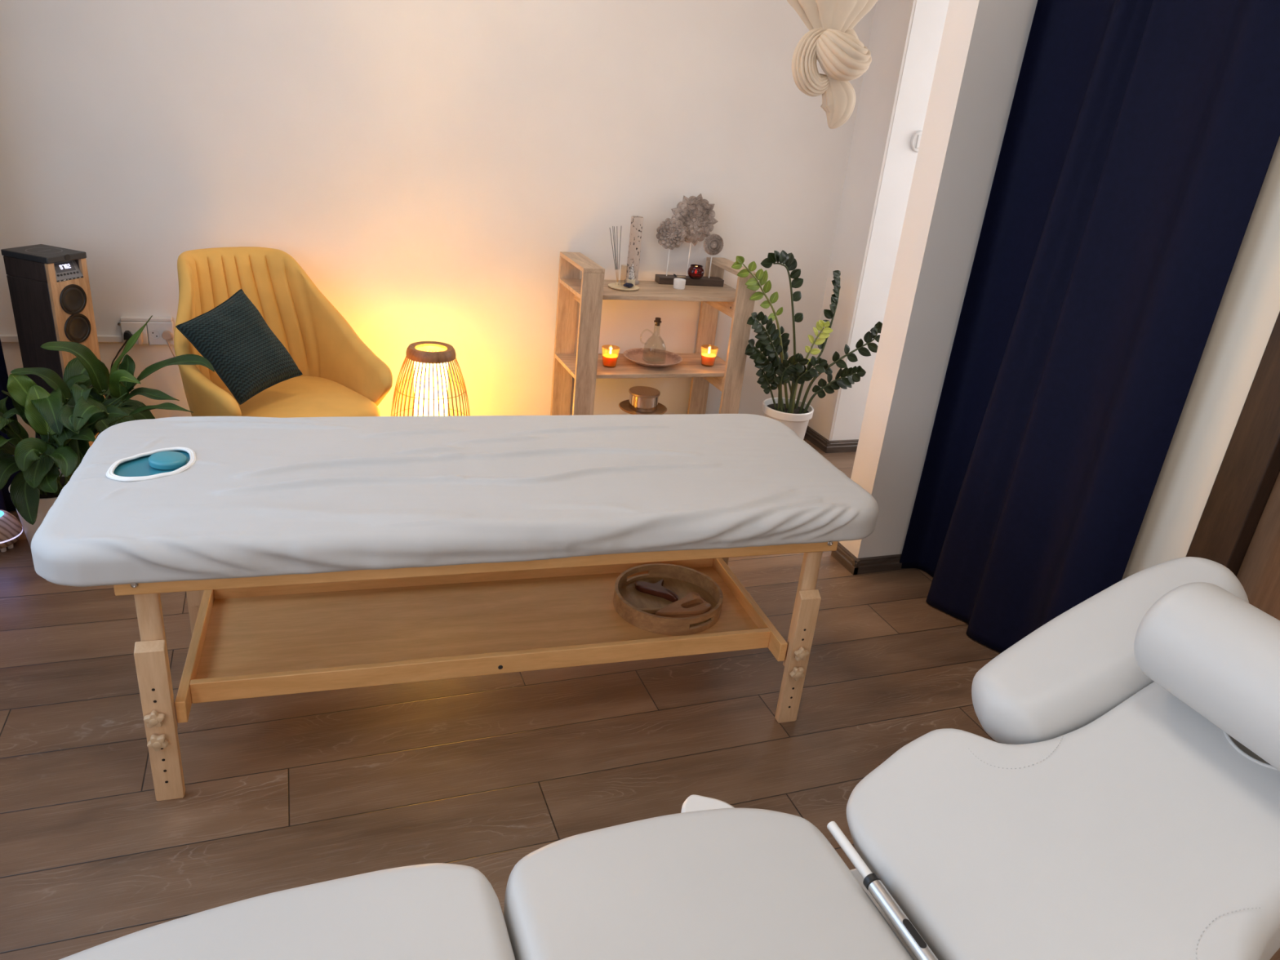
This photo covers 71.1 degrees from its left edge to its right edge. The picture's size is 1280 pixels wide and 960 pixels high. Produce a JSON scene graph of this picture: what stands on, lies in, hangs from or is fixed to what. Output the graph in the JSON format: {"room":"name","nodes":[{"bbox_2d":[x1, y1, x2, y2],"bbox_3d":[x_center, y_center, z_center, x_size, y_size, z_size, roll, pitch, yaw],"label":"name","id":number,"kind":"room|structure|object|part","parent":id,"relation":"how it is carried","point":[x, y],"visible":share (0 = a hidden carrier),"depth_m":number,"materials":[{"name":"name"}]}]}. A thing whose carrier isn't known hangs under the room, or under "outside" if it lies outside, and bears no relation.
{"room":"spa","nodes":[
{"label":"spa","id":0,"kind":"room"},
{"bbox_2d":[8,469,75,548],"bbox_3d":[-1.918,0.119,2.958,0.242,0.235,0.242,-3,25,-21],"label":"pot","id":1,"kind":"object","parent":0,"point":[46,500],"depth_m":2.86,"materials":[{"name":"white ceramic"}]},
{"bbox_2d":[0,0,875,437],"bbox_3d":[-0.751,-1.456,3.637,3.720,2.800,0.100,-3,25,-21],"label":"wall","id":2,"kind":"structure","parent":0,"point":[429,166],"depth_m":3.62,"materials":[{"name":"paint"}]},
{"bbox_2d":[0,334,122,342],"bbox_3d":[-2.246,-0.536,3.399,0.498,0.026,0.018,-3,25,-21],"label":"trim","id":3,"kind":"structure","parent":2,"relation":"attached to","point":[4,338],"depth_m":3.45,"materials":[{"name":"white plastic"}]},
{"bbox_2d":[110,330,133,369],"bbox_3d":[-2.032,-0.318,3.530,0.127,0.541,0.032,-14,30,-39],"label":"plug","id":4,"kind":"object","parent":2,"relation":"attached to","point":[127,335],"visible":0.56,"depth_m":3.45,"materials":[{"name":"black plastic"}]},
{"bbox_2d":[117,315,174,345],"bbox_3d":[-1.929,-0.582,3.498,0.194,0.108,0.032,-3,25,-21],"label":"strip","id":5,"kind":"object","parent":2,"relation":"attached to","point":[153,331],"visible":0.88,"depth_m":3.49,"materials":[{"name":"white plastic"}]},
{"bbox_2d":[137,332,143,344],"bbox_3d":[-1.935,-0.550,3.469,0.014,0.044,0.038,-3,25,-21],"label":"plug","id":6,"kind":"object","parent":5,"relation":"attached to","point":[140,340],"visible":0.58,"depth_m":3.46,"materials":[{"name":"white plastic"}]},
{"bbox_2d":[135,330,146,338],"bbox_3d":[-1.941,-0.566,3.483,0.037,0.037,0.001,-3,25,-21],"label":"socket","id":7,"kind":"object","parent":5,"relation":"attached to","point":[144,332],"depth_m":3.49,"materials":[{"name":"white plastic"}]},
{"bbox_2d":[149,329,159,338],"bbox_3d":[-1.896,-0.569,3.500,0.037,0.037,0.001,-3,25,-21],"label":"socket","id":8,"kind":"object","parent":5,"relation":"attached to","point":[153,334],"depth_m":3.50,"materials":[{"name":"white plastic"}]},
{"bbox_2d":[161,330,175,356],"bbox_3d":[-1.811,-0.342,3.640,0.184,0.542,0.022,-6,26,-27],"label":"plug","id":9,"kind":"object","parent":2,"relation":"attached to","point":[166,335],"visible":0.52,"depth_m":3.50,"materials":[{"name":"white plastic"}]},
{"bbox_2d":[0,437,1279,959],"bbox_3d":[0.893,0.885,2.168,5.500,0.001,5.550,-3,25,-21],"label":"floor","id":10,"kind":"structure","parent":0,"point":[484,773],"depth_m":2.28,"materials":[{"name":"brown wood"}]},
{"bbox_2d":[0,509,22,551],"bbox_3d":[-2.132,0.167,2.947,0.167,0.116,0.167,-3,25,-21],"label":"diffuser","id":11,"kind":"object","parent":10,"relation":"in","point":[11,529],"visible":1,"depth_m":2.93,"materials":[{"name":"brown wood"}]},
{"bbox_2d":[0,529,22,543],"bbox_3d":[-2.133,0.176,2.951,0.167,0.005,0.167,14,25,18],"label":"light","id":12,"kind":"object","parent":11,"relation":"on","point":[13,536],"depth_m":2.93,"materials":[{"name":"white plastic"}]},
{"bbox_2d":[0,531,22,549],"bbox_3d":[-2.135,0.195,2.959,0.166,0.038,0.166,-3,25,-21],"label":"bowl","id":13,"kind":"object","parent":11,"relation":"on","point":[7,541],"depth_m":2.93,"materials":[{"name":"brown wood"}]},
{"bbox_2d":[0,244,106,469],"bbox_3d":[-2.049,-0.361,3.193,0.197,0.903,0.152,12,24,14],"label":"tower speaker","id":14,"kind":"object","parent":10,"relation":"on","point":[49,286],"visible":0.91,"depth_m":3.04},
{"bbox_3d":[-2.007,-0.763,3.019,0.196,0.021,0.152,12,24,14],"label":"lid","id":15,"kind":"part","parent":14,"relation":"part of","materials":[{"name":"grey plastic"}]},
{"bbox_3d":[-1.937,-0.709,3.019,0.031,0.056,0.103,12,24,14],"label":"control panel","id":16,"kind":"part","parent":14,"relation":"part of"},
{"bbox_2d":[0,315,214,548],"bbox_3d":[-1.725,-0.091,2.746,0.657,0.824,0.580,20,27,30],"label":"potted plant","id":17,"kind":"object","parent":10,"relation":"on","point":[66,431],"visible":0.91,"depth_m":2.67,"materials":[{"name":"green plant"}]},
{"bbox_2d":[173,246,392,417],"bbox_3d":[-1.344,-0.338,3.315,0.756,0.905,0.686,25,29,37],"label":"armchair","id":18,"kind":"object","parent":10,"relation":"on","point":[341,376],"visible":0.69,"depth_m":3.36,"materials":[{"name":"yellow fabric"}]},
{"bbox_2d":[175,288,302,404],"bbox_3d":[-1.362,-0.462,3.070,0.242,0.315,0.316,16,25,21],"label":"cushion","id":19,"kind":"object","parent":18,"relation":"on","point":[233,335],"visible":1,"depth_m":3.01,"materials":[{"name":"teal fabric"}]},
{"bbox_2d":[222,376,380,417],"bbox_3d":[-1.270,-0.249,3.274,0.536,0.132,0.524,25,29,37],"label":"seat cushion","id":20,"kind":"object","parent":18,"relation":"on","point":[298,396],"depth_m":3.25,"materials":[{"name":"yellow fabric"}]},
{"bbox_2d":[391,341,470,416],"bbox_3d":[-0.854,-0.261,3.656,0.319,0.583,0.319,-3,25,-21],"label":"lamp","id":21,"kind":"object","parent":10,"relation":"on","point":[431,377],"visible":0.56,"depth_m":3.54,"materials":[{"name":"white"}]},
{"bbox_3d":[-0.854,-0.253,3.660,0.132,0.465,0.132,-3,25,-21],"label":"lamp shade","id":22,"kind":"part","parent":21,"relation":"part of","materials":[{"name":"white"}]},
{"bbox_2d":[113,450,838,800],"bbox_3d":[-0.403,0.256,2.424,1.910,0.699,0.740,-2,25,-18],"label":"massage table","id":23,"kind":"object","parent":10,"relation":"on","point":[294,633],"visible":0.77,"depth_m":2.35,"materials":[{"name":"brown wood"}]},
{"bbox_3d":[-0.375,-0.008,2.310,1.910,0.084,0.740,-2,25,-18],"label":"mattress","id":24,"kind":"part","parent":23,"relation":"part of","materials":[{"name":"teal plastic"}]},
{"bbox_3d":[-1.052,0.518,1.941,0.041,0.039,0.023,-2,25,-18],"label":"star knob","id":25,"kind":"part","parent":23,"relation":"part of","materials":[{"name":"brown wood"}]},
{"bbox_3d":[-1.047,0.394,1.938,0.045,0.378,0.024,-2,25,-18],"label":"leg post","id":26,"kind":"part","parent":23,"relation":"part of","materials":[{"name":"brown wood"}]},
{"bbox_3d":[-1.059,0.577,1.966,0.040,0.040,0.023,-2,25,-18],"label":"star knob","id":27,"kind":"part","parent":23,"relation":"part of","materials":[{"name":"brown wood"}]},
{"bbox_3d":[-1.056,0.536,1.974,0.058,0.417,0.022,-2,25,-18],"label":"leg","id":28,"kind":"part","parent":23,"relation":"part of","materials":[{"name":"brown wood"}]},
{"bbox_3d":[-1.230,0.293,2.493,0.058,0.417,0.022,-2,25,-18],"label":"leg","id":29,"kind":"part","parent":23,"relation":"part of","materials":[{"name":"brown wood"}]},
{"bbox_3d":[-1.207,0.170,2.416,0.045,0.378,0.024,-2,25,-18],"label":"leg post","id":30,"kind":"part","parent":23,"relation":"part of","materials":[{"name":"brown wood"}]},
{"bbox_2d":[31,413,879,586],"bbox_3d":[-0.373,-0.013,2.302,1.924,0.114,0.767,-2,25,-18],"label":"fitted sheet","id":31,"kind":"object","parent":23,"relation":"on","point":[254,496],"visible":1,"depth_m":2.11,"materials":[{"name":"white fabric"}]},
{"bbox_3d":[-0.279,0.182,2.069,1.655,0.053,0.022,-2,25,-18],"label":"rail","id":32,"kind":"part","parent":23,"relation":"part of","materials":[{"name":"brown wood"}]},
{"bbox_2d":[189,558,770,703],"bbox_3d":[-0.400,0.376,2.469,1.483,0.055,0.535,-3,25,-21],"label":"shelf","id":33,"kind":"object","parent":23,"relation":"on","point":[266,641],"depth_m":2.40,"materials":[{"name":"brown wood"}]},
{"bbox_2d":[613,563,723,635],"bbox_3d":[0.082,0.344,2.619,0.316,0.052,0.316,-2,25,-18],"label":"round tray","id":34,"kind":"object","parent":23,"relation":"on","point":[682,580],"visible":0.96,"depth_m":2.64,"materials":[{"name":"brown wood"}]},
{"bbox_2d":[637,607,663,613],"bbox_3d":[0.040,0.374,2.571,0.114,0.010,0.013,0,24,-13],"label":"tool","id":35,"kind":"object","parent":34,"relation":"in","point":[646,610],"visible":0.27,"depth_m":2.56,"materials":[{"name":"brown wood"}]},
{"bbox_2d":[634,578,678,602],"bbox_3d":[0.048,0.332,2.658,0.098,0.020,0.122,-5,25,-23],"label":"tool","id":36,"kind":"object","parent":34,"relation":"in","point":[657,589],"visible":0.97,"depth_m":2.65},
{"bbox_2d":[659,597,712,617],"bbox_3d":[0.144,0.383,2.572,0.181,0.013,0.091,-16,31,-41],"label":"tool","id":37,"kind":"object","parent":34,"relation":"in","point":[703,598],"visible":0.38,"depth_m":2.55,"materials":[{"name":"brown wood"}]},
{"bbox_2d":[655,591,711,615],"bbox_3d":[0.135,0.369,2.567,0.091,0.013,0.181,23,28,34],"label":"tool","id":38,"kind":"object","parent":37,"relation":"on","point":[676,608],"visible":0.98,"depth_m":2.56,"materials":[{"name":"brown wood"}]},
{"bbox_3d":[0.281,0.121,2.890,0.045,0.378,0.024,-2,25,-18],"label":"leg post","id":39,"kind":"part","parent":23,"relation":"part of","materials":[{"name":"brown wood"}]},
{"bbox_3d":[0.428,0.528,2.441,0.040,0.040,0.023,-2,25,-18],"label":"star knob","id":40,"kind":"part","parent":23,"relation":"part of","materials":[{"name":"brown wood"}]},
{"bbox_3d":[0.431,0.487,2.449,0.058,0.417,0.022,-2,25,-18],"label":"leg","id":41,"kind":"part","parent":23,"relation":"part of","materials":[{"name":"brown wood"}]},
{"bbox_3d":[0.435,0.469,2.416,0.041,0.039,0.023,-2,25,-18],"label":"star knob","id":42,"kind":"part","parent":23,"relation":"part of","materials":[{"name":"brown wood"}]},
{"bbox_3d":[0.440,0.344,2.413,0.045,0.378,0.024,-2,25,-18],"label":"leg post","id":43,"kind":"part","parent":23,"relation":"part of","materials":[{"name":"brown wood"}]},
{"bbox_2d":[550,251,757,415],"bbox_3d":[0.041,-0.537,4.098,0.800,0.908,0.357,-3,25,-21],"label":"shelving unit","id":44,"kind":"object","parent":10,"relation":"on","point":[585,366],"visible":0.7,"depth_m":4.00,"materials":[{"name":"brown wood"}]},
{"bbox_3d":[-0.349,-0.577,4.121,0.092,0.890,0.018,-3,25,-21],"label":"post","id":45,"kind":"part","parent":44,"relation":"part of","materials":[{"name":"brown wood"}]},
{"bbox_3d":[-0.233,-0.441,3.833,0.092,0.890,0.018,-3,25,-21],"label":"post","id":46,"kind":"part","parent":44,"relation":"part of","materials":[{"name":"brown wood"}]},
{"bbox_2d":[601,349,619,366],"bbox_3d":[-0.133,-0.547,3.978,0.080,0.087,0.080,-3,25,-21],"label":"glass candle","id":47,"kind":"object","parent":44,"relation":"on","point":[609,359],"visible":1,"depth_m":3.96,"materials":[{"name":"orange wax"}]},
{"bbox_2d":[608,281,639,291],"bbox_3d":[-0.071,-0.845,3.894,0.136,0.020,0.136,-3,25,-21],"label":"dish","id":48,"kind":"object","parent":44,"relation":"on","point":[616,286],"visible":0.91,"depth_m":3.87,"materials":[{"name":"beige stone"}]},
{"bbox_2d":[609,228,617,279],"bbox_3d":[-0.114,-0.965,3.852,0.055,0.232,0.002,-1,24,-17],"label":"incense stick","id":49,"kind":"object","parent":48,"relation":"in","point":[610,228],"visible":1,"depth_m":3.84,"materials":[{"name":"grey wood"}]},
{"bbox_2d":[612,226,617,277],"bbox_3d":[-0.108,-0.969,3.855,0.043,0.238,0.002,-1,24,-16],"label":"incense stick","id":50,"kind":"object","parent":48,"relation":"in","point":[612,226],"visible":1,"depth_m":3.85,"materials":[{"name":"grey wood"}]},
{"bbox_2d":[613,226,617,282],"bbox_3d":[-0.104,-0.969,3.855,0.038,0.238,0.002,-1,24,-15],"label":"incense stick","id":51,"kind":"object","parent":48,"relation":"in","point":[614,226],"visible":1,"depth_m":3.85,"materials":[{"name":"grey wood"}]},
{"bbox_2d":[616,226,617,270],"bbox_3d":[-0.097,-0.969,3.856,0.027,0.239,0.002,1,24,-12],"label":"incense stick","id":52,"kind":"object","parent":48,"relation":"in","point":[616,226],"visible":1,"depth_m":3.86,"materials":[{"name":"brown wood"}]},
{"bbox_2d":[617,228,621,279],"bbox_3d":[-0.088,-0.972,3.861,0.009,0.241,0.002,10,24,10],"label":"incense stick","id":53,"kind":"object","parent":48,"relation":"in","point":[620,228],"visible":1,"depth_m":3.85,"materials":[{"name":"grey wood"}]},
{"bbox_2d":[622,282,633,288],"bbox_3d":[-0.050,-0.840,3.863,0.048,0.021,0.025,-3,25,-21],"label":"crystal","id":54,"kind":"object","parent":48,"relation":"on","point":[626,285],"visible":1,"depth_m":3.85},
{"bbox_2d":[626,263,635,287],"bbox_3d":[-0.037,-0.889,3.883,0.037,0.100,0.037,-3,25,-21],"label":"cone","id":55,"kind":"object","parent":48,"relation":"on","point":[630,279],"visible":0.86,"depth_m":3.88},
{"bbox_2d":[626,278,635,287],"bbox_3d":[-0.040,-0.858,3.896,0.037,0.032,0.037,-3,25,-21],"label":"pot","id":56,"kind":"object","parent":55,"relation":"on","point":[628,280],"depth_m":3.88,"materials":[{"name":"beige ceramic"}]},
{"bbox_2d":[623,216,644,284],"bbox_3d":[-0.025,-1.014,3.959,0.068,0.288,0.068,-3,25,-21],"label":"tower","id":57,"kind":"object","parent":44,"relation":"on","point":[637,222],"visible":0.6,"depth_m":3.93,"materials":[{"name":"white ceramic"}]},
{"bbox_2d":[618,399,666,414],"bbox_3d":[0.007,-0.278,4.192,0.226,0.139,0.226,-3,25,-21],"label":"plate","id":58,"kind":"object","parent":44,"relation":"on","point":[624,405],"visible":0.33,"depth_m":4.14,"materials":[{"name":"brown wood"}]},
{"bbox_2d":[628,386,660,412],"bbox_3d":[0.018,-0.374,4.150,0.145,0.083,0.145,-3,25,-21],"label":"lidded jar","id":59,"kind":"object","parent":58,"relation":"on","point":[642,398],"visible":1,"depth_m":4.10,"materials":[{"name":"silver metal"}]},
{"bbox_3d":[0.021,-0.406,4.136,0.145,0.012,0.145,-3,25,-21],"label":"lid","id":60,"kind":"part","parent":59,"relation":"part of","materials":[{"name":"brown wood"}]},
{"bbox_2d":[623,347,682,367],"bbox_3d":[0.058,-0.551,4.102,0.272,0.032,0.272,-3,25,-21],"label":"serving plate","id":61,"kind":"object","parent":44,"relation":"on","point":[664,358],"visible":1,"depth_m":4.14,"materials":[{"name":"ceramic"}]},
{"bbox_2d":[643,317,662,364],"bbox_3d":[0.058,-0.636,4.062,0.125,0.202,0.094,-3,25,-21],"label":"oil bottle","id":62,"kind":"object","parent":61,"relation":"on","point":[657,321],"visible":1,"depth_m":4.03,"materials":[{"name":"clear glass"}]},
{"bbox_2d":[673,278,685,289],"bbox_3d":[0.176,-0.875,4.000,0.055,0.040,0.055,-3,25,-21],"label":"cup","id":63,"kind":"object","parent":44,"relation":"on","point":[678,283],"visible":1,"depth_m":3.98,"materials":[{"name":"white ceramic"}]},
{"bbox_2d":[654,193,724,286],"bbox_3d":[0.234,-1.085,4.046,0.336,0.398,0.072,-1,24,-16],"label":"ornament","id":64,"kind":"object","parent":44,"relation":"on","point":[692,220],"visible":1,"depth_m":4.04,"materials":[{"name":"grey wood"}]},
{"bbox_3d":[0.128,-0.991,4.060,0.005,0.134,0.005,-1,24,-16],"label":"rod","id":65,"kind":"part","parent":64,"relation":"part of","materials":[{"name":"white metal"}]},
{"bbox_2d":[673,273,685,277],"bbox_3d":[0.181,-0.932,4.085,0.061,0.014,0.019,-3,25,-21],"label":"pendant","id":66,"kind":"object","parent":64,"relation":"on","point":[675,275],"visible":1,"depth_m":4.08,"materials":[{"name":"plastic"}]},
{"bbox_3d":[0.224,-1.015,4.108,0.005,0.159,0.005,-1,24,-16],"label":"rod","id":67,"kind":"part","parent":64,"relation":"part of","materials":[{"name":"white metal"}]},
{"bbox_2d":[687,264,703,279],"bbox_3d":[0.255,-0.949,4.088,0.074,0.058,0.074,-3,25,-21],"label":"votive","id":68,"kind":"object","parent":64,"relation":"on","point":[695,271],"visible":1,"depth_m":4.06,"materials":[{"name":"red glass"}]},
{"bbox_3d":[0.324,-0.986,4.121,0.005,0.115,0.005,-1,24,-16],"label":"rod","id":69,"kind":"part","parent":64,"relation":"part of","materials":[{"name":"white metal"}]},
{"bbox_3d":[0.312,-0.616,4.370,0.092,0.890,0.018,-3,25,-21],"label":"post","id":70,"kind":"part","parent":44,"relation":"part of","materials":[{"name":"brown wood"}]},
{"bbox_2d":[701,348,717,365],"bbox_3d":[0.317,-0.574,4.147,0.080,0.087,0.080,-3,25,-21],"label":"glass candle","id":71,"kind":"object","parent":44,"relation":"on","point":[708,359],"visible":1,"depth_m":4.13,"materials":[{"name":"orange wax"}]},
{"bbox_3d":[0.429,-0.479,4.083,0.092,0.890,0.018,-3,25,-21],"label":"post","id":72,"kind":"part","parent":44,"relation":"part of","materials":[{"name":"brown wood"}]},
{"bbox_2d":[59,556,1279,959],"bbox_3d":[0.119,0.713,1.151,1.956,0.970,0.759,-3,25,-21],"label":"chair","id":73,"kind":"object","parent":10,"relation":"on","point":[1106,817],"visible":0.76,"depth_m":1.18,"materials":[{"name":"white leather"}]},
{"bbox_3d":[0.128,0.563,1.455,0.133,0.025,0.138,-3,25,-21],"label":"release lever","id":74,"kind":"part","parent":73,"relation":"part of","materials":[{"name":"white plastic"}]},
{"bbox_3d":[0.364,0.607,1.132,0.016,0.019,0.472,-3,25,-20],"label":"hinge rod","id":75,"kind":"part","parent":73,"relation":"part of","materials":[{"name":"white plastic"}]},
{"bbox_2d":[862,873,937,959],"bbox_3d":[0.367,0.607,1.085,0.022,0.022,0.318,-3,25,-21],"label":"tube","id":76,"kind":"object","parent":73,"relation":"on","point":[904,927],"visible":1,"depth_m":1.16,"materials":[{"name":"metal"}]},
{"bbox_3d":[0.735,0.457,1.215,0.732,0.418,0.588,-3,25,-21],"label":"backrest","id":77,"kind":"part","parent":73,"relation":"part of","materials":[{"name":"white leather"}]},
{"bbox_3d":[0.761,0.277,1.449,0.458,0.286,0.188,-3,25,-21],"label":"armrest","id":78,"kind":"part","parent":73,"relation":"part of","materials":[{"name":"white leather"}]},
{"bbox_2d":[1133,582,1279,771],"bbox_3d":[0.829,0.276,1.167,0.162,0.162,0.356,-3,25,-21],"label":"roll","id":79,"kind":"object","parent":73,"relation":"on","point":[1215,651],"visible":1,"depth_m":1.18,"materials":[{"name":"white leather"}]},
{"bbox_2d":[731,249,882,439],"bbox_3d":[0.707,-0.536,4.134,0.790,1.006,0.290,-3,25,-21],"label":"plant","id":80,"kind":"object","parent":10,"relation":"on","point":[795,414],"visible":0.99,"depth_m":4.07,"materials":[{"name":"green plant"}]},
{"bbox_3d":[0.574,-0.630,4.052,0.392,0.694,0.019,-7,27,-28],"label":"stem","id":81,"kind":"part","parent":80,"relation":"part of","materials":[{"name":"green plant"}]},
{"bbox_3d":[0.581,-0.506,4.054,0.228,0.466,0.051,-3,25,-21],"label":"stem","id":82,"kind":"part","parent":80,"relation":"part of","materials":[{"name":"green plant"}]},
{"bbox_3d":[0.595,-0.422,4.116,0.158,0.268,0.013,-8,27,-30],"label":"stem","id":83,"kind":"part","parent":80,"relation":"part of","materials":[{"name":"green plant"}]},
{"bbox_3d":[0.595,-0.455,4.107,0.242,0.338,0.051,-3,25,-21],"label":"stem","id":84,"kind":"part","parent":80,"relation":"part of","materials":[{"name":"green plant"}]},
{"bbox_3d":[0.653,-0.642,4.100,0.207,0.690,0.017,0,24,-14],"label":"stem","id":85,"kind":"part","parent":80,"relation":"part of","materials":[{"name":"green plant"}]},
{"bbox_3d":[0.701,-0.506,4.236,0.138,0.348,0.017,3,23,-6],"label":"stem","id":86,"kind":"part","parent":80,"relation":"part of","materials":[{"name":"green plant"}]},
{"bbox_3d":[0.689,-0.219,4.301,0.242,0.292,0.242,-3,25,-21],"label":"pot","id":87,"kind":"part","parent":80,"relation":"part of","materials":[{"name":"white ceramic"}]},
{"bbox_3d":[0.664,-0.413,4.095,0.062,0.280,0.068,-3,25,-21],"label":"stem","id":88,"kind":"part","parent":80,"relation":"part of","materials":[{"name":"green plant"}]},
{"bbox_3d":[0.743,-0.410,4.119,0.105,0.268,0.034,14,25,18],"label":"stem","id":89,"kind":"part","parent":80,"relation":"part of","materials":[{"name":"green plant"}]},
{"bbox_3d":[0.768,-0.499,4.131,0.086,0.427,0.028,6,23,0],"label":"stem","id":90,"kind":"part","parent":80,"relation":"part of","materials":[{"name":"green plant"}]},
{"bbox_3d":[0.847,-0.638,4.236,0.032,0.615,0.215,24,29,36],"label":"stem","id":91,"kind":"part","parent":80,"relation":"part of","materials":[{"name":"green plant"}]},
{"bbox_3d":[0.884,-0.401,4.189,0.217,0.227,0.022,5,23,-1],"label":"stem","id":92,"kind":"part","parent":80,"relation":"part of","materials":[{"name":"green plant"}]},
{"bbox_3d":[0.918,-0.501,4.158,0.287,0.440,0.111,-3,25,-21],"label":"stem","id":93,"kind":"part","parent":80,"relation":"part of","materials":[{"name":"green plant"}]},
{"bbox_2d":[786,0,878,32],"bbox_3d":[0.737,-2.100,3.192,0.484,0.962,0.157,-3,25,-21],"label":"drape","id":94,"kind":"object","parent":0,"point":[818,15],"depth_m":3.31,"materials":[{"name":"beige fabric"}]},
{"bbox_2d":[804,0,916,440],"bbox_3d":[1.045,-1.480,4.130,0.014,2.800,0.278,-3,25,-21],"label":"wall","id":95,"kind":"structure","parent":0,"point":[892,21],"depth_m":4.16,"materials":[{"name":"paint"}]},
{"bbox_2d":[804,425,831,453],"bbox_3d":[0.901,-0.225,4.659,0.018,0.060,0.295,-3,25,-21],"label":"baseboard","id":96,"kind":"structure","parent":95,"relation":"attached to","point":[818,440],"depth_m":4.62,"materials":[{"name":"brown wood"}]},
{"bbox_2d":[831,0,949,440],"bbox_3d":[1.866,-1.549,4.488,1.780,2.800,0.380,-3,25,-21],"label":"wall","id":97,"kind":"structure","parent":0,"point":[930,15],"depth_m":4.10,"materials":[{"name":"white paint"}]},
{"bbox_2d":[825,439,858,453],"bbox_3d":[1.789,-0.217,4.856,1.810,0.060,0.018,-3,25,-21],"label":"baseboard","id":98,"kind":"structure","parent":97,"relation":"attached to","point":[837,446],"depth_m":4.56,"materials":[{"name":"brown wood"}]},
{"bbox_2d":[910,130,922,152],"bbox_3d":[1.258,-1.519,4.022,0.092,0.092,0.017,-3,25,-21],"label":"light switch","id":99,"kind":"object","parent":97,"relation":"attached to","point":[915,140],"visible":0.46,"depth_m":4.01,"materials":[{"name":"white plastic"}]},
{"bbox_2d":[838,0,1037,574],"bbox_3d":[2.022,-1.019,3.300,2.384,2.800,0.158,-3,25,-21],"label":"wall","id":100,"kind":"structure","parent":0,"point":[984,42],"depth_m":2.96,"materials":[{"name":"paint"}]},
{"bbox_2d":[831,542,860,574],"bbox_3d":[0.785,0.297,3.424,0.018,0.060,0.158,-3,25,-21],"label":"baseboard","id":101,"kind":"structure","parent":100,"relation":"attached to","point":[843,556],"depth_m":3.41,"materials":[{"name":"brown wood"}]},
{"bbox_2d":[1121,136,1279,579],"bbox_3d":[1.462,-0.746,2.534,0.100,2.800,1.014,-3,25,-21],"label":"wall","id":102,"kind":"structure","parent":0,"point":[1247,313],"depth_m":2.34,"materials":[{"name":"beige paint"}]},
{"bbox_3d":[1.439,-1.365,2.283,0.053,0.024,0.905,-3,25,-21],"label":"rail","id":103,"kind":"object","parent":102,"relation":"attached to","visible":0},
{"bbox_2d":[899,0,1279,653],"bbox_3d":[1.259,-0.422,2.684,0.145,2.039,0.847,-3,25,-21],"label":"curtain","id":104,"kind":"object","parent":103,"relation":"hanging from","point":[1140,139],"visible":0.95,"depth_m":2.59,"materials":[{"name":"blue fabric"}]},
{"bbox_3d":[1.208,-1.727,1.071,5.600,0.100,5.580,-3,25,-21],"label":"ceiling","id":105,"kind":"structure","parent":0,"visible":0},
{"bbox_2d":[786,0,878,128],"bbox_3d":[0.739,-1.943,3.212,0.482,1.263,0.252,-3,25,-21],"label":"cloth","id":106,"kind":"object","parent":105,"relation":"hanging from","point":[831,39],"visible":1,"depth_m":3.32,"materials":[{"name":"beige fabric"}]},
{"bbox_3d":[-1.502,-0.231,0.626,0.100,2.800,5.480,-3,25,-21],"label":"wall","id":107,"kind":"structure","parent":0,"visible":0},
{"bbox_3d":[-1.628,-1.584,1.005,0.080,0.022,3.200,-3,25,-21],"label":"rail","id":108,"kind":"object","parent":107,"relation":"attached to","visible":0},
{"bbox_2d":[0,339,21,511],"bbox_3d":[-2.132,-1.011,2.693,0.123,2.452,0.387,-3,25,-21],"label":"curtain","id":109,"kind":"object","parent":108,"relation":"hanging from","point":[6,502],"visible":0.26,"depth_m":3.13,"materials":[{"name":"fabric"}]},
{"bbox_3d":[1.899,-1.311,1.290,0.100,0.700,0.940,-3,25,-21],"label":"lintel","id":110,"kind":"object","parent":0,"visible":0},
{"bbox_2d":[1186,311,1279,620],"bbox_3d":[1.745,-0.057,1.821,0.099,2.160,1.015,-3,25,-21],"label":"door","id":111,"kind":"structure","parent":110,"relation":"attached to","point":[1237,529],"depth_m":2.28,"materials":[{"name":"brown wood"}]}
]}

